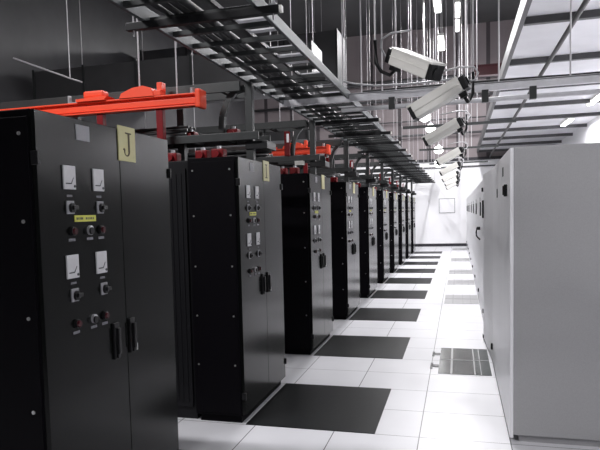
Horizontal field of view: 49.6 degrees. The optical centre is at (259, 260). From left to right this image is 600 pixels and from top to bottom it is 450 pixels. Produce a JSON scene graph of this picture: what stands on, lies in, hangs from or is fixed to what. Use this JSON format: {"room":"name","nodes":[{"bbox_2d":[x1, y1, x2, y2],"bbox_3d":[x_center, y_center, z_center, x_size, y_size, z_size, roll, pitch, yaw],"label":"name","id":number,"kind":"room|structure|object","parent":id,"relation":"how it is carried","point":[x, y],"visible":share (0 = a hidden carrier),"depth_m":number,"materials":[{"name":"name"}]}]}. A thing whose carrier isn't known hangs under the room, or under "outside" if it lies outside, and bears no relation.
{"room":"server room","nodes":[
{"label":"server room","id":0,"kind":"room"},
{"bbox_2d":[0,0,244,146],"bbox_3d":[-4.747,-3.997,15.565,0.200,9.200,30.500,0,4,17],"label":"wall","id":1,"kind":"structure","parent":0,"point":[34,32],"depth_m":16.00,"materials":[{"name":"paint"}]},
{"bbox_2d":[191,0,520,37],"bbox_3d":[1.213,-8.655,13.248,13.000,0.100,30.700,0,4,17],"label":"ceiling","id":2,"kind":"structure","parent":0,"point":[329,11],"depth_m":25.11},
{"bbox_2d":[13,0,81,82],"bbox_3d":[-2.536,-5.038,7.297,0.910,6.044,0.018,0,4,17],"label":"pipe","id":3,"kind":"object","parent":2,"relation":"hanging from","point":[69,77],"visible":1,"depth_m":7.42,"materials":[{"name":"metal"}]},
{"bbox_2d":[0,18,206,139],"bbox_3d":[-3.415,-4.358,5.943,6.015,7.155,0.150,0,4,17],"label":"beam","id":4,"kind":"structure","parent":2,"relation":"hanging from","point":[140,98],"depth_m":5.42,"materials":[{"name":"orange metal"}]},
{"bbox_2d":[32,0,322,99],"bbox_3d":[-1.838,-5.916,13.150,6.050,5.180,0.960,0,4,17],"label":"air duct","id":5,"kind":"object","parent":2,"relation":"hanging from","point":[114,77],"visible":0.48,"depth_m":13.02,"materials":[{"name":"grey metal"}]},
{"bbox_2d":[126,0,282,36],"bbox_3d":[-0.404,-4.548,3.323,0.915,6.560,0.040,0,4,17],"label":"hanger","id":6,"kind":"object","parent":2,"relation":"hanging from","point":[272,8],"visible":1,"depth_m":3.53,"materials":[{"name":"black metal"}]},
{"bbox_2d":[106,0,432,183],"bbox_3d":[3.066,-2.290,14.612,0.684,0.081,27.600,0,4,17],"label":"cable tray","id":7,"kind":"object","parent":6,"relation":"on","point":[136,8],"visible":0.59,"depth_m":4.95,"materials":[{"name":"grey metal"}]},
{"bbox_2d":[150,4,357,140],"bbox_3d":[2.748,-2.269,14.291,0.058,0.036,26.400,0,4,17],"label":"cable","id":8,"kind":"object","parent":7,"relation":"on","point":[158,7],"visible":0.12,"depth_m":4.48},
{"bbox_2d":[160,3,349,131],"bbox_3d":[2.801,-2.273,14.275,0.067,0.044,26.401,0,4,17],"label":"cable","id":9,"kind":"object","parent":7,"relation":"in","point":[168,6],"visible":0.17,"depth_m":4.39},
{"bbox_2d":[170,2,350,131],"bbox_3d":[2.853,-2.274,14.259,0.067,0.044,26.401,0,4,17],"label":"cable","id":10,"kind":"object","parent":7,"relation":"on","point":[177,5],"visible":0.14,"depth_m":4.37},
{"bbox_2d":[177,0,354,128],"bbox_3d":[2.906,-2.274,14.242,0.066,0.044,26.400,0,4,17],"label":"cable","id":11,"kind":"object","parent":7,"relation":"in","point":[188,4],"visible":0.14,"depth_m":4.35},
{"bbox_2d":[206,0,370,127],"bbox_3d":[0.478,-1.603,5.704,0.250,0.075,7.400,0,4,17],"label":"runway","id":12,"kind":"object","parent":7,"relation":"on","point":[213,3],"visible":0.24,"depth_m":4.67,"materials":[{"name":"black metal"}]},
{"bbox_2d":[328,131,391,137],"bbox_3d":[1.423,-1.782,9.177,0.895,0.052,0.040,0,4,17],"label":"bar","id":13,"kind":"object","parent":7,"relation":"attached to","point":[383,132],"visible":1,"depth_m":9.15,"materials":[{"name":"black metal"}]},
{"bbox_2d":[357,149,406,153],"bbox_3d":[2.244,-1.999,11.845,0.895,0.052,0.040,0,4,17],"label":"bar","id":14,"kind":"object","parent":7,"relation":"attached to","point":[389,150],"visible":1,"depth_m":11.83,"materials":[{"name":"black metal"}]},
{"bbox_2d":[343,77,457,86],"bbox_3d":[1.311,-1.688,6.071,1.053,0.093,0.018,0,4,17],"label":"conduit","id":15,"kind":"object","parent":7,"relation":"attached to","point":[457,77],"visible":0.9,"depth_m":6.08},
{"bbox_2d":[141,0,309,150],"bbox_3d":[-1.302,-5.806,16.247,5.250,5.880,0.760,0,4,17],"label":"air duct","id":16,"kind":"object","parent":2,"relation":"hanging from","point":[276,137],"visible":0.09,"depth_m":15.60,"materials":[{"name":"grey metal"}]},
{"bbox_2d":[140,0,345,103],"bbox_3d":[-0.531,-6.738,18.085,5.650,4.330,1.260,0,4,17],"label":"air duct","id":17,"kind":"object","parent":2,"relation":"hanging from","point":[329,43],"visible":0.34,"depth_m":17.06,"materials":[{"name":"grey metal"}]},
{"bbox_2d":[190,0,330,172],"bbox_3d":[-1.879,-4.736,10.561,6.015,7.155,0.150,0,4,17],"label":"beam","id":18,"kind":"structure","parent":2,"relation":"hanging from","point":[300,149],"depth_m":9.98,"materials":[{"name":"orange metal"}]},
{"bbox_2d":[305,0,379,128],"bbox_3d":[0.916,-4.896,7.611,0.915,6.560,0.040,0,4,17],"label":"hanger","id":19,"kind":"object","parent":2,"relation":"hanging from","point":[375,119],"visible":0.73,"depth_m":7.81,"materials":[{"name":"black metal"}]},
{"bbox_2d":[345,1,373,142],"bbox_3d":[2.050,-5.582,13.607,0.620,6.125,0.080,0,4,17],"label":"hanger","id":20,"kind":"object","parent":2,"relation":"hanging from","point":[345,1],"visible":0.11,"depth_m":13.70,"materials":[{"name":"metal"}]},
{"bbox_2d":[343,0,400,146],"bbox_3d":[1.736,-5.113,10.279,0.915,6.560,0.040,0,4,17],"label":"hanger","id":21,"kind":"object","parent":2,"relation":"hanging from","point":[397,141],"visible":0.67,"depth_m":10.48,"materials":[{"name":"black metal"}]},
{"bbox_2d":[366,0,411,158],"bbox_3d":[2.557,-5.330,12.947,0.915,6.560,0.040,0,4,17],"label":"hanger","id":22,"kind":"object","parent":2,"relation":"hanging from","point":[409,155],"visible":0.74,"depth_m":13.09,"materials":[{"name":"black metal"}]},
{"bbox_2d":[383,0,419,168],"bbox_3d":[3.378,-5.546,15.615,0.915,6.560,0.040,0,4,17],"label":"hanger","id":23,"kind":"object","parent":2,"relation":"hanging from","point":[417,164],"visible":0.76,"depth_m":15.77,"materials":[{"name":"black metal"}]},
{"bbox_2d":[392,0,425,173],"bbox_3d":[4.199,-5.763,18.284,0.915,6.560,0.040,0,4,17],"label":"hanger","id":24,"kind":"object","parent":2,"relation":"hanging from","point":[423,170],"visible":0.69,"depth_m":18.34,"materials":[{"name":"black metal"}]},
{"bbox_2d":[373,0,446,80],"bbox_3d":[0.974,-4.646,4.319,0.224,6.853,0.552,-5,6,-43],"label":"security camera","id":25,"kind":"object","parent":2,"relation":"hanging from","point":[424,67],"visible":1,"depth_m":4.52,"materials":[{"name":"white plastic"}]},
{"bbox_2d":[407,13,432,180],"bbox_3d":[5.840,-6.197,23.620,0.915,6.560,0.040,0,4,17],"label":"hanger","id":26,"kind":"object","parent":2,"relation":"hanging from","point":[430,13],"visible":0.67,"depth_m":23.69,"materials":[{"name":"black metal"}]},
{"bbox_2d":[420,0,430,121],"bbox_3d":[3.321,-5.742,13.098,0.240,5.802,0.240,0,4,17],"label":"pendant lamp","id":27,"kind":"object","parent":2,"relation":"hanging from","point":[427,118],"visible":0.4,"depth_m":13.19,"materials":[{"name":"silver metal"}]},
{"bbox_2d":[425,0,435,132],"bbox_3d":[3.941,-5.897,14.994,0.240,5.802,0.240,0,4,17],"label":"pendant lamp","id":28,"kind":"object","parent":2,"relation":"hanging from","point":[428,130],"visible":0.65,"depth_m":15.07,"materials":[{"name":"silver metal"}]},
{"bbox_2d":[433,0,441,12],"bbox_3d":[3.562,-6.946,13.032,0.160,3.405,1.500,0,4,17],"label":"strip light","id":29,"kind":"object","parent":2,"relation":"hanging from","point":[438,2],"visible":0.97,"depth_m":13.43,"materials":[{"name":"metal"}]},
{"bbox_2d":[434,13,442,153],"bbox_3d":[5.690,-6.341,20.611,0.300,5.828,0.300,0,4,17],"label":"pendant lamp","id":30,"kind":"object","parent":2,"relation":"hanging from","point":[438,145],"visible":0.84,"depth_m":20.71,"materials":[{"name":"silver metal"}]},
{"bbox_2d":[280,0,599,112],"bbox_3d":[2.663,-4.767,5.562,5.300,6.615,0.060,0,4,17],"label":"strut","id":31,"kind":"object","parent":2,"relation":"hanging from","point":[533,84],"visible":0.95,"depth_m":6.01,"materials":[{"name":"metal"}]},
{"bbox_2d":[362,71,599,91],"bbox_3d":[3.111,-1.671,5.712,4.400,0.031,0.056,0,4,17],"label":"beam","id":32,"kind":"structure","parent":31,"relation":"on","point":[519,78],"depth_m":5.99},
{"bbox_2d":[437,0,444,50],"bbox_3d":[4.588,-7.216,16.367,0.160,3.405,1.500,0,4,17],"label":"strip light","id":33,"kind":"object","parent":2,"relation":"hanging from","point":[439,35],"visible":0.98,"depth_m":16.25,"materials":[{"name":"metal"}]},
{"bbox_2d":[406,0,478,120],"bbox_3d":[1.343,-4.536,4.838,0.552,6.853,0.224,0,4,17],"label":"security camera","id":34,"kind":"object","parent":2,"relation":"hanging from","point":[454,88],"visible":1,"depth_m":5.03,"materials":[{"name":"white plastic"}]},
{"bbox_2d":[421,0,470,146],"bbox_3d":[2.072,-4.756,7.271,0.552,6.853,0.224,0,4,17],"label":"security camera","id":35,"kind":"object","parent":2,"relation":"hanging from","point":[454,125],"visible":1,"depth_m":7.45,"materials":[{"name":"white plastic"}]},
{"bbox_2d":[441,9,460,181],"bbox_3d":[5.277,-5.615,17.864,0.552,6.853,0.224,0,4,17],"label":"security camera","id":36,"kind":"object","parent":2,"relation":"hanging from","point":[455,173],"visible":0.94,"depth_m":17.98,"materials":[{"name":"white plastic"}]},
{"bbox_2d":[435,0,467,165],"bbox_3d":[3.184,-5.043,10.789,0.552,6.853,0.224,0,4,17],"label":"security camera","id":37,"kind":"object","parent":2,"relation":"hanging from","point":[458,151],"visible":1,"depth_m":10.95,"materials":[{"name":"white plastic"}]},
{"bbox_2d":[439,0,463,175],"bbox_3d":[4.201,-5.321,14.231,0.552,6.853,0.224,0,4,17],"label":"security camera","id":38,"kind":"object","parent":2,"relation":"hanging from","point":[456,165],"visible":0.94,"depth_m":14.37,"materials":[{"name":"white plastic"}]},
{"bbox_2d":[444,133,460,185],"bbox_3d":[6.332,-5.894,21.295,0.552,6.853,0.224,0,4,17],"label":"security camera","id":39,"kind":"object","parent":2,"relation":"hanging from","point":[455,179],"visible":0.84,"depth_m":21.46,"materials":[{"name":"white plastic"}]},
{"bbox_2d":[419,0,497,150],"bbox_3d":[4.656,-5.742,15.206,1.800,6.180,0.040,0,4,17],"label":"strut","id":40,"kind":"object","parent":2,"relation":"hanging from","point":[471,146],"visible":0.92,"depth_m":15.37,"materials":[{"name":"grey metal"}]},
{"bbox_2d":[429,0,487,164],"bbox_3d":[6.326,-6.198,20.637,1.800,6.150,0.040,0,4,17],"label":"strut","id":41,"kind":"object","parent":2,"relation":"hanging from","point":[467,0],"visible":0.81,"depth_m":20.71,"materials":[{"name":"grey metal"}]},
{"bbox_2d":[403,0,515,128],"bbox_3d":[3.220,-5.343,10.539,1.800,6.220,0.040,0,4,17],"label":"strut","id":42,"kind":"object","parent":2,"relation":"hanging from","point":[512,120],"visible":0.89,"depth_m":10.72,"materials":[{"name":"grey metal"}]},
{"bbox_2d":[254,19,514,163],"bbox_3d":[5.767,-7.026,28.006,12.600,5.540,0.155,0,4,17],"label":"cladding","id":43,"kind":"object","parent":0,"point":[487,32],"visible":0.21,"depth_m":27.64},
{"bbox_2d":[254,92,492,112],"bbox_3d":[5.712,-6.855,27.741,12.450,0.120,0.120,0,4,17],"label":"pipe","id":44,"kind":"object","parent":43,"relation":"attached to","point":[490,93],"visible":0.21,"depth_m":27.89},
{"bbox_2d":[347,73,497,88],"bbox_3d":[5.691,-7.622,27.685,12.450,0.220,0.220,0,4,17],"label":"pipe","id":45,"kind":"object","parent":43,"relation":"attached to","point":[399,81],"visible":0.24,"depth_m":27.48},
{"bbox_2d":[178,246,599,449],"bbox_3d":[1.467,0.627,13.924,12.600,0.120,30.300,0,4,17],"label":"floor","id":46,"kind":"structure","parent":0,"point":[425,409],"depth_m":5.94,"materials":[{"name":"white tile"}]},
{"bbox_2d":[0,108,178,449],"bbox_3d":[-0.853,0.376,3.220,0.438,2.062,1.234,0,4,17],"label":"tall cabinet","id":47,"kind":"object","parent":46,"relation":"on","point":[88,361],"visible":1,"depth_m":2.85,"materials":[{"name":"black metal"}]},
{"bbox_2d":[66,201,78,213],"bbox_3d":[-0.790,-0.226,2.740,0.027,0.056,0.058,0,4,17],"label":"switch","id":48,"kind":"object","parent":47,"relation":"attached to","point":[71,207],"depth_m":2.73,"materials":[{"name":"black plastic"}]},
{"bbox_2d":[69,226,77,235],"bbox_3d":[-0.787,-0.126,2.756,0.022,0.040,0.040,0,4,17],"label":"lamp","id":49,"kind":"object","parent":47,"relation":"attached to","point":[73,231],"depth_m":2.75,"materials":[{"name":"red plastic"}]},
{"bbox_2d":[71,288,83,301],"bbox_3d":[-0.779,0.147,2.771,0.027,0.056,0.058,0,4,17],"label":"switch","id":50,"kind":"object","parent":47,"relation":"attached to","point":[76,294],"depth_m":2.76,"materials":[{"name":"black plastic"}]},
{"bbox_2d":[96,201,107,213],"bbox_3d":[-0.720,-0.244,2.968,0.027,0.056,0.058,0,4,17],"label":"switch","id":51,"kind":"object","parent":47,"relation":"attached to","point":[100,205],"depth_m":2.96,"materials":[{"name":"black plastic"}]},
{"bbox_2d":[100,282,111,294],"bbox_3d":[-0.709,0.128,2.998,0.027,0.056,0.058,0,4,17],"label":"switch","id":52,"kind":"object","parent":47,"relation":"attached to","point":[104,286],"depth_m":2.99,"materials":[{"name":"black plastic"}]},
{"bbox_2d":[168,161,200,418],"bbox_3d":[-0.645,0.202,5.682,0.600,2.040,1.121,0,4,17],"label":"rack","id":53,"kind":"object","parent":46,"relation":"on","point":[178,182],"visible":0.27,"depth_m":5.09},
{"bbox_2d":[168,150,180,161],"bbox_3d":[-0.694,-0.832,5.165,0.100,0.098,0.135,0,4,17],"label":"box","id":54,"kind":"object","parent":53,"relation":"on","point":[172,156],"visible":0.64,"depth_m":5.13,"materials":[{"name":"red plastic"}]},
{"bbox_2d":[187,156,286,422],"bbox_3d":[-0.138,0.187,5.545,0.438,2.062,1.234,0,4,17],"label":"tall cabinet","id":55,"kind":"object","parent":46,"relation":"on","point":[235,216],"visible":1,"depth_m":5.01,"materials":[{"name":"black metal"}]},
{"bbox_2d":[0,81,275,160],"bbox_3d":[-1.812,-1.154,6.025,4.000,0.653,0.364,0,4,17],"label":"frame","id":56,"kind":"object","parent":55,"relation":"on","point":[228,91],"visible":0.57,"depth_m":5.44,"materials":[{"name":"grey metal"}]},
{"bbox_2d":[135,125,198,137],"bbox_3d":[-2.060,-1.102,6.101,3.083,0.133,0.318,0,4,17],"label":"cable bundle","id":57,"kind":"object","parent":56,"relation":"in","point":[176,130],"visible":0.13,"depth_m":5.59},
{"bbox_2d":[195,147,210,157],"bbox_3d":[-0.450,-0.845,5.109,0.100,0.098,0.135,0,4,17],"label":"box","id":58,"kind":"object","parent":55,"relation":"on","point":[202,153],"visible":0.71,"depth_m":5.07,"materials":[{"name":"red plastic"}]},
{"bbox_2d":[211,146,226,156],"bbox_3d":[-0.318,-0.843,5.027,0.100,0.098,0.135,0,4,17],"label":"box","id":59,"kind":"object","parent":55,"relation":"on","point":[219,152],"visible":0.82,"depth_m":4.99,"materials":[{"name":"red plastic"}]},
{"bbox_2d":[281,173,333,354],"bbox_3d":[0.577,-0.002,7.870,0.438,2.062,1.234,0,4,17],"label":"tall cabinet","id":60,"kind":"object","parent":46,"relation":"on","point":[305,197],"visible":0.95,"depth_m":7.32,"materials":[{"name":"black metal"}]},
{"bbox_2d":[187,120,329,174],"bbox_3d":[-1.097,-1.343,8.351,4.000,0.653,0.364,0,4,17],"label":"frame","id":61,"kind":"object","parent":60,"relation":"on","point":[315,161],"visible":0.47,"depth_m":7.75,"materials":[{"name":"grey metal"}]},
{"bbox_2d":[187,150,272,158],"bbox_3d":[-1.343,-1.300,8.432,3.083,0.149,0.315,0,4,17],"label":"cable bundle","id":62,"kind":"object","parent":61,"relation":"in","point":[238,153],"visible":0.11,"depth_m":8.00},
{"bbox_2d":[284,131,290,155],"bbox_3d":[0.332,-1.394,7.726,0.064,0.290,0.055,0,4,17],"label":"box","id":63,"kind":"object","parent":61,"relation":"on","point":[286,133],"visible":1,"depth_m":7.70,"materials":[{"name":"red plastic"}]},
{"bbox_2d":[246,383,390,433],"bbox_3d":[0.545,1.209,5.419,0.984,0.004,1.220,0,4,17],"label":"floor mat","id":64,"kind":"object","parent":46,"relation":"on","point":[302,406],"depth_m":5.32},
{"bbox_2d":[330,182,360,319],"bbox_3d":[1.293,-0.191,10.195,0.438,2.062,1.234,0,4,17],"label":"tall cabinet","id":65,"kind":"object","parent":46,"relation":"on","point":[346,294],"visible":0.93,"depth_m":9.63,"materials":[{"name":"black metal"}]},
{"bbox_2d":[168,140,358,181],"bbox_3d":[-0.382,-1.532,10.676,4.000,0.653,0.364,0,4,17],"label":"frame","id":66,"kind":"object","parent":65,"relation":"on","point":[348,171],"visible":0.34,"depth_m":10.05,"materials":[{"name":"grey metal"}]},
{"bbox_2d":[276,163,309,169],"bbox_3d":[-0.628,-1.489,10.757,3.083,0.149,0.314,0,4,17],"label":"cable bundle","id":67,"kind":"object","parent":66,"relation":"in","point":[288,166],"visible":0.02,"depth_m":10.31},
{"bbox_2d":[313,335,409,358],"bbox_3d":[1.260,1.020,7.744,0.984,0.004,1.220,0,4,17],"label":"floor mat","id":68,"kind":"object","parent":46,"relation":"on","point":[337,345],"depth_m":7.66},
{"bbox_2d":[358,187,377,297],"bbox_3d":[2.008,-0.380,12.520,0.438,2.062,1.234,0,4,17],"label":"tall cabinet","id":69,"kind":"object","parent":46,"relation":"on","point":[367,198],"visible":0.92,"depth_m":11.96,"materials":[{"name":"black metal"}]},
{"bbox_2d":[320,153,376,186],"bbox_3d":[0.334,-1.721,13.001,4.000,0.653,0.364,0,4,17],"label":"frame","id":70,"kind":"object","parent":69,"relation":"on","point":[369,178],"visible":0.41,"depth_m":12.36,"materials":[{"name":"grey metal"}]},
{"bbox_2d":[376,190,389,282],"bbox_3d":[2.723,-0.569,14.845,0.438,2.062,1.234,0,4,17],"label":"tall cabinet","id":71,"kind":"object","parent":46,"relation":"on","point":[382,202],"visible":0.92,"depth_m":14.28,"materials":[{"name":"black metal"}]},
{"bbox_2d":[316,162,389,190],"bbox_3d":[1.049,-1.909,15.326,4.000,0.653,0.364,0,4,17],"label":"frame","id":72,"kind":"object","parent":71,"relation":"on","point":[383,183],"visible":0.33,"depth_m":14.69,"materials":[{"name":"grey metal"}]},
{"bbox_2d":[349,308,420,321],"bbox_3d":[1.975,0.831,10.069,0.984,0.004,1.220,0,4,17],"label":"floor mat","id":73,"kind":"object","parent":46,"relation":"on","point":[372,314],"depth_m":10.00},
{"bbox_2d":[389,193,398,272],"bbox_3d":[3.438,-0.758,17.170,0.438,2.062,1.234,0,4,17],"label":"tall cabinet","id":74,"kind":"object","parent":46,"relation":"on","point":[393,197],"visible":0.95,"depth_m":16.61,"materials":[{"name":"black metal"}]},
{"bbox_2d":[340,168,398,192],"bbox_3d":[1.764,-2.099,17.651,4.000,0.653,0.364,0,4,17],"label":"frame","id":75,"kind":"object","parent":74,"relation":"on","point":[393,186],"visible":0.34,"depth_m":17.02,"materials":[{"name":"grey metal"}]},
{"bbox_2d":[370,290,427,298],"bbox_3d":[2.691,0.642,12.394,0.984,0.004,1.220,0,4,17],"label":"floor mat","id":76,"kind":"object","parent":46,"relation":"on","point":[392,294],"depth_m":12.36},
{"bbox_2d":[398,195,405,264],"bbox_3d":[4.154,-0.947,19.495,0.438,2.062,1.234,0,4,17],"label":"tall cabinet","id":77,"kind":"object","parent":46,"relation":"on","point":[401,198],"visible":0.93,"depth_m":18.93,"materials":[{"name":"black metal"}]},
{"bbox_2d":[341,173,405,194],"bbox_3d":[2.479,-2.287,19.976,4.000,0.653,0.364,0,4,17],"label":"frame","id":78,"kind":"object","parent":77,"relation":"on","point":[401,189],"visible":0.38,"depth_m":19.33,"materials":[{"name":"grey metal"}]},
{"bbox_2d":[405,196,410,258],"bbox_3d":[4.869,-1.135,21.821,0.438,2.062,1.234,0,4,17],"label":"tall cabinet","id":79,"kind":"object","parent":46,"relation":"on","point":[407,198],"visible":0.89,"depth_m":21.25,"materials":[{"name":"black metal"}]},
{"bbox_2d":[359,177,411,195],"bbox_3d":[3.195,-2.476,22.302,4.000,0.653,0.364,0,4,17],"label":"frame","id":80,"kind":"object","parent":79,"relation":"on","point":[408,191],"visible":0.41,"depth_m":21.66,"materials":[{"name":"grey metal"}]},
{"bbox_2d":[384,278,431,283],"bbox_3d":[3.406,0.454,14.720,0.984,0.004,1.220,0,4,17],"label":"floor mat","id":81,"kind":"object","parent":46,"relation":"on","point":[390,280],"depth_m":14.62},
{"bbox_2d":[411,197,415,253],"bbox_3d":[5.584,-1.324,24.146,0.438,2.062,1.234,0,4,17],"label":"tall cabinet","id":82,"kind":"object","parent":46,"relation":"on","point":[413,241],"visible":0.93,"depth_m":23.60,"materials":[{"name":"black metal"}]},
{"bbox_2d":[395,269,435,272],"bbox_3d":[4.121,0.265,17.045,0.984,0.004,1.220,0,4,17],"label":"floor mat","id":83,"kind":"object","parent":46,"relation":"on","point":[398,270],"depth_m":16.95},
{"bbox_2d":[403,261,438,264],"bbox_3d":[4.836,0.076,19.370,0.984,0.004,1.220,0,4,17],"label":"floor","id":84,"kind":"structure","parent":46,"relation":"on","point":[431,262],"depth_m":19.27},
{"bbox_2d":[409,256,440,258],"bbox_3d":[5.552,-0.113,21.695,0.984,0.004,1.220,0,4,17],"label":"floor","id":85,"kind":"structure","parent":46,"relation":"on","point":[411,257],"depth_m":21.57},
{"bbox_2d":[449,269,471,273],"bbox_3d":[5.124,0.276,16.496,0.560,0.006,1.200,0,4,17],"label":"floor panel","id":86,"kind":"object","parent":46,"relation":"on","point":[451,271],"visible":1,"depth_m":16.48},
{"bbox_2d":[430,348,491,375],"bbox_3d":[2.132,1.058,6.881,0.585,0.006,1.220,0,4,17],"label":"floor panel","id":87,"kind":"object","parent":46,"relation":"on","point":[460,361],"visible":1,"depth_m":6.78,"materials":[{"name":"metal"}]},
{"bbox_2d":[447,279,474,284],"bbox_3d":[4.406,0.466,14.161,0.560,0.006,1.000,0,4,17],"label":"floor panel","id":88,"kind":"object","parent":46,"relation":"on","point":[450,282],"visible":1,"depth_m":14.05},
{"bbox_2d":[444,295,478,303],"bbox_3d":[3.591,0.681,11.512,0.560,0.006,1.160,0,4,17],"label":"floor panel","id":89,"kind":"object","parent":46,"relation":"on","point":[449,299],"visible":1,"depth_m":11.43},
{"bbox_2d":[468,196,469,256],"bbox_3d":[7.443,-1.150,21.396,1.020,2.012,2.392,0,4,17],"label":"tall cabinet","id":90,"kind":"object","parent":46,"relation":"on","point":[468,196],"visible":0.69,"depth_m":21.42,"materials":[{"name":"white metal"}]},
{"bbox_2d":[470,192,472,270],"bbox_3d":[6.036,-0.778,16.822,1.020,2.012,2.392,0,4,17],"label":"tall cabinet","id":91,"kind":"object","parent":46,"relation":"on","point":[471,258],"visible":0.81,"depth_m":16.32,"materials":[{"name":"white metal"}]},
{"bbox_2d":[472,189,474,279],"bbox_3d":[5.332,-0.592,14.535,1.020,2.012,2.392,0,4,17],"label":"tall cabinet","id":92,"kind":"object","parent":46,"relation":"on","point":[473,265],"visible":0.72,"depth_m":14.28,"materials":[{"name":"white metal"}]},
{"bbox_2d":[474,186,478,296],"bbox_3d":[4.629,-0.406,12.248,1.020,2.012,2.392,0,4,17],"label":"tall cabinet","id":93,"kind":"object","parent":46,"relation":"on","point":[476,276],"visible":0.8,"depth_m":12.28,"materials":[{"name":"white metal"}]},
{"bbox_2d":[475,180,482,314],"bbox_3d":[3.900,-0.220,9.969,1.072,2.012,2.392,0,4,17],"label":"tall cabinet","id":94,"kind":"object","parent":46,"relation":"on","point":[480,194],"visible":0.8,"depth_m":10.16,"materials":[{"name":"white metal"}]},
{"bbox_2d":[481,169,491,356],"bbox_3d":[3.201,-0.035,7.680,1.062,2.012,2.392,0,4,17],"label":"tall cabinet","id":95,"kind":"object","parent":46,"relation":"on","point":[487,177],"visible":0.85,"depth_m":7.23,"materials":[{"name":"white metal"}]},
{"bbox_2d":[491,143,599,446],"bbox_3d":[2.513,0.151,5.389,1.030,2.012,2.392,0,4,17],"label":"tall cabinet","id":96,"kind":"object","parent":46,"relation":"on","point":[545,345],"visible":1,"depth_m":4.32,"materials":[{"name":"white metal"}]},
{"bbox_2d":[341,159,499,243],"bbox_3d":[5.885,-2.438,28.319,12.600,3.660,0.200,0,4,17],"label":"wall","id":97,"kind":"structure","parent":0,"point":[432,226],"depth_m":27.63,"materials":[{"name":"white paint"}]},
{"bbox_2d":[365,156,502,162],"bbox_3d":[5.800,-4.253,28.072,12.600,0.120,0.080,0,4,17],"label":"trim","id":98,"kind":"structure","parent":97,"relation":"attached to","point":[487,157],"depth_m":27.10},
{"bbox_2d":[416,243,466,246],"bbox_3d":[4.468,-0.658,28.784,9.600,0.120,0.020,0,4,17],"label":"baseboard","id":99,"kind":"structure","parent":97,"relation":"attached to","point":[445,244],"depth_m":27.72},
{"bbox_2d":[439,198,454,212],"bbox_3d":[7.987,-2.340,27.565,0.660,0.620,0.018,0,4,17],"label":"board","id":100,"kind":"object","parent":97,"relation":"attached to","point":[446,205],"visible":1,"depth_m":27.56,"materials":[{"name":"white paint"}]},
{"bbox_2d":[471,63,501,76],"bbox_3d":[6.588,-5.454,18.518,1.020,0.300,0.240,0,4,17],"label":"beam","id":101,"kind":"structure","parent":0,"point":[484,70],"depth_m":18.49,"materials":[{"name":"metal"}]},
{"bbox_2d":[479,0,599,149],"bbox_3d":[6.040,-3.494,12.193,2.800,0.140,30.320,0,4,17],"label":"ceiling","id":102,"kind":"structure","parent":0,"point":[541,40],"depth_m":11.14,"materials":[{"name":"silver metal"}]},
{"bbox_2d":[477,0,531,152],"bbox_3d":[4.672,-3.452,12.607,0.060,0.210,30.300,0,4,17],"label":"beam","id":103,"kind":"structure","parent":102,"relation":"attached to","point":[524,6],"depth_m":9.54,"materials":[{"name":"grey metal"}]},
{"bbox_2d":[481,140,561,145],"bbox_3d":[9.678,-4.340,24.017,2.800,0.090,0.100,0,4,17],"label":"joist","id":104,"kind":"object","parent":102,"relation":"attached to","point":[555,141],"visible":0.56,"depth_m":23.93,"materials":[{"name":"grey metal"}]},
{"bbox_2d":[483,133,572,140],"bbox_3d":[8.963,-4.151,21.692,2.800,0.090,0.100,0,4,17],"label":"joist","id":105,"kind":"object","parent":102,"relation":"attached to","point":[558,134],"visible":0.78,"depth_m":21.62,"materials":[{"name":"grey metal"}]},
{"bbox_2d":[485,123,586,132],"bbox_3d":[8.248,-3.962,19.367,2.800,0.090,0.100,0,4,17],"label":"joist","id":106,"kind":"object","parent":102,"relation":"attached to","point":[585,124],"visible":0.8,"depth_m":19.32,"materials":[{"name":"grey metal"}]},
{"bbox_2d":[489,0,589,157],"bbox_3d":[5.434,-3.222,13.430,0.090,0.070,28.280,0,4,17],"label":"conduit","id":107,"kind":"object","parent":102,"relation":"attached to","point":[584,3],"visible":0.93,"depth_m":8.57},
{"bbox_2d":[490,112,599,120],"bbox_3d":[7.533,-3.773,17.042,2.800,0.090,0.100,0,4,17],"label":"joist","id":108,"kind":"object","parent":102,"relation":"attached to","point":[590,113],"visible":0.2,"depth_m":16.95,"materials":[{"name":"grey metal"}]},
{"bbox_2d":[494,99,599,109],"bbox_3d":[6.817,-3.584,14.717,2.800,0.090,0.100,0,4,17],"label":"joist","id":109,"kind":"object","parent":102,"relation":"attached to","point":[577,101],"visible":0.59,"depth_m":14.76,"materials":[{"name":"grey metal"}]},
{"bbox_2d":[500,83,599,91],"bbox_3d":[6.102,-3.395,12.392,2.800,0.090,0.100,0,4,17],"label":"joist","id":110,"kind":"object","parent":102,"relation":"attached to","point":[590,83],"visible":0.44,"depth_m":12.50,"materials":[{"name":"grey metal"}]},
{"bbox_2d":[509,51,599,65],"bbox_3d":[5.387,-3.206,10.066,2.800,0.090,0.100,0,4,17],"label":"joist","id":111,"kind":"object","parent":102,"relation":"attached to","point":[590,55],"visible":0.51,"depth_m":10.23,"materials":[{"name":"grey metal"}]},
{"bbox_2d":[524,9,599,25],"bbox_3d":[4.672,-3.017,7.741,2.800,0.090,0.100,0,4,17],"label":"joist","id":112,"kind":"object","parent":102,"relation":"attached to","point":[586,14],"visible":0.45,"depth_m":8.00,"materials":[{"name":"grey metal"}]},
{"bbox_2d":[555,116,599,144],"bbox_3d":[7.485,-4.056,11.797,0.200,9.200,30.500,0,4,17],"label":"wall","id":113,"kind":"structure","parent":0,"point":[591,133],"depth_m":18.85,"materials":[{"name":"white paint"}]},
{"bbox_2d":[301,130,481,142],"bbox_3d":[5.754,-5.329,27.852,12.450,0.090,0.090,0,4,17],"label":"pipe","id":114,"kind":"object","parent":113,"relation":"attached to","point":[480,131],"visible":0.32,"depth_m":27.64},
{"bbox_2d":[316,116,485,127],"bbox_3d":[5.737,-5.927,27.808,12.450,0.060,0.060,0,4,17],"label":"pipe","id":115,"kind":"object","parent":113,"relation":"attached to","point":[475,116],"visible":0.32,"depth_m":27.48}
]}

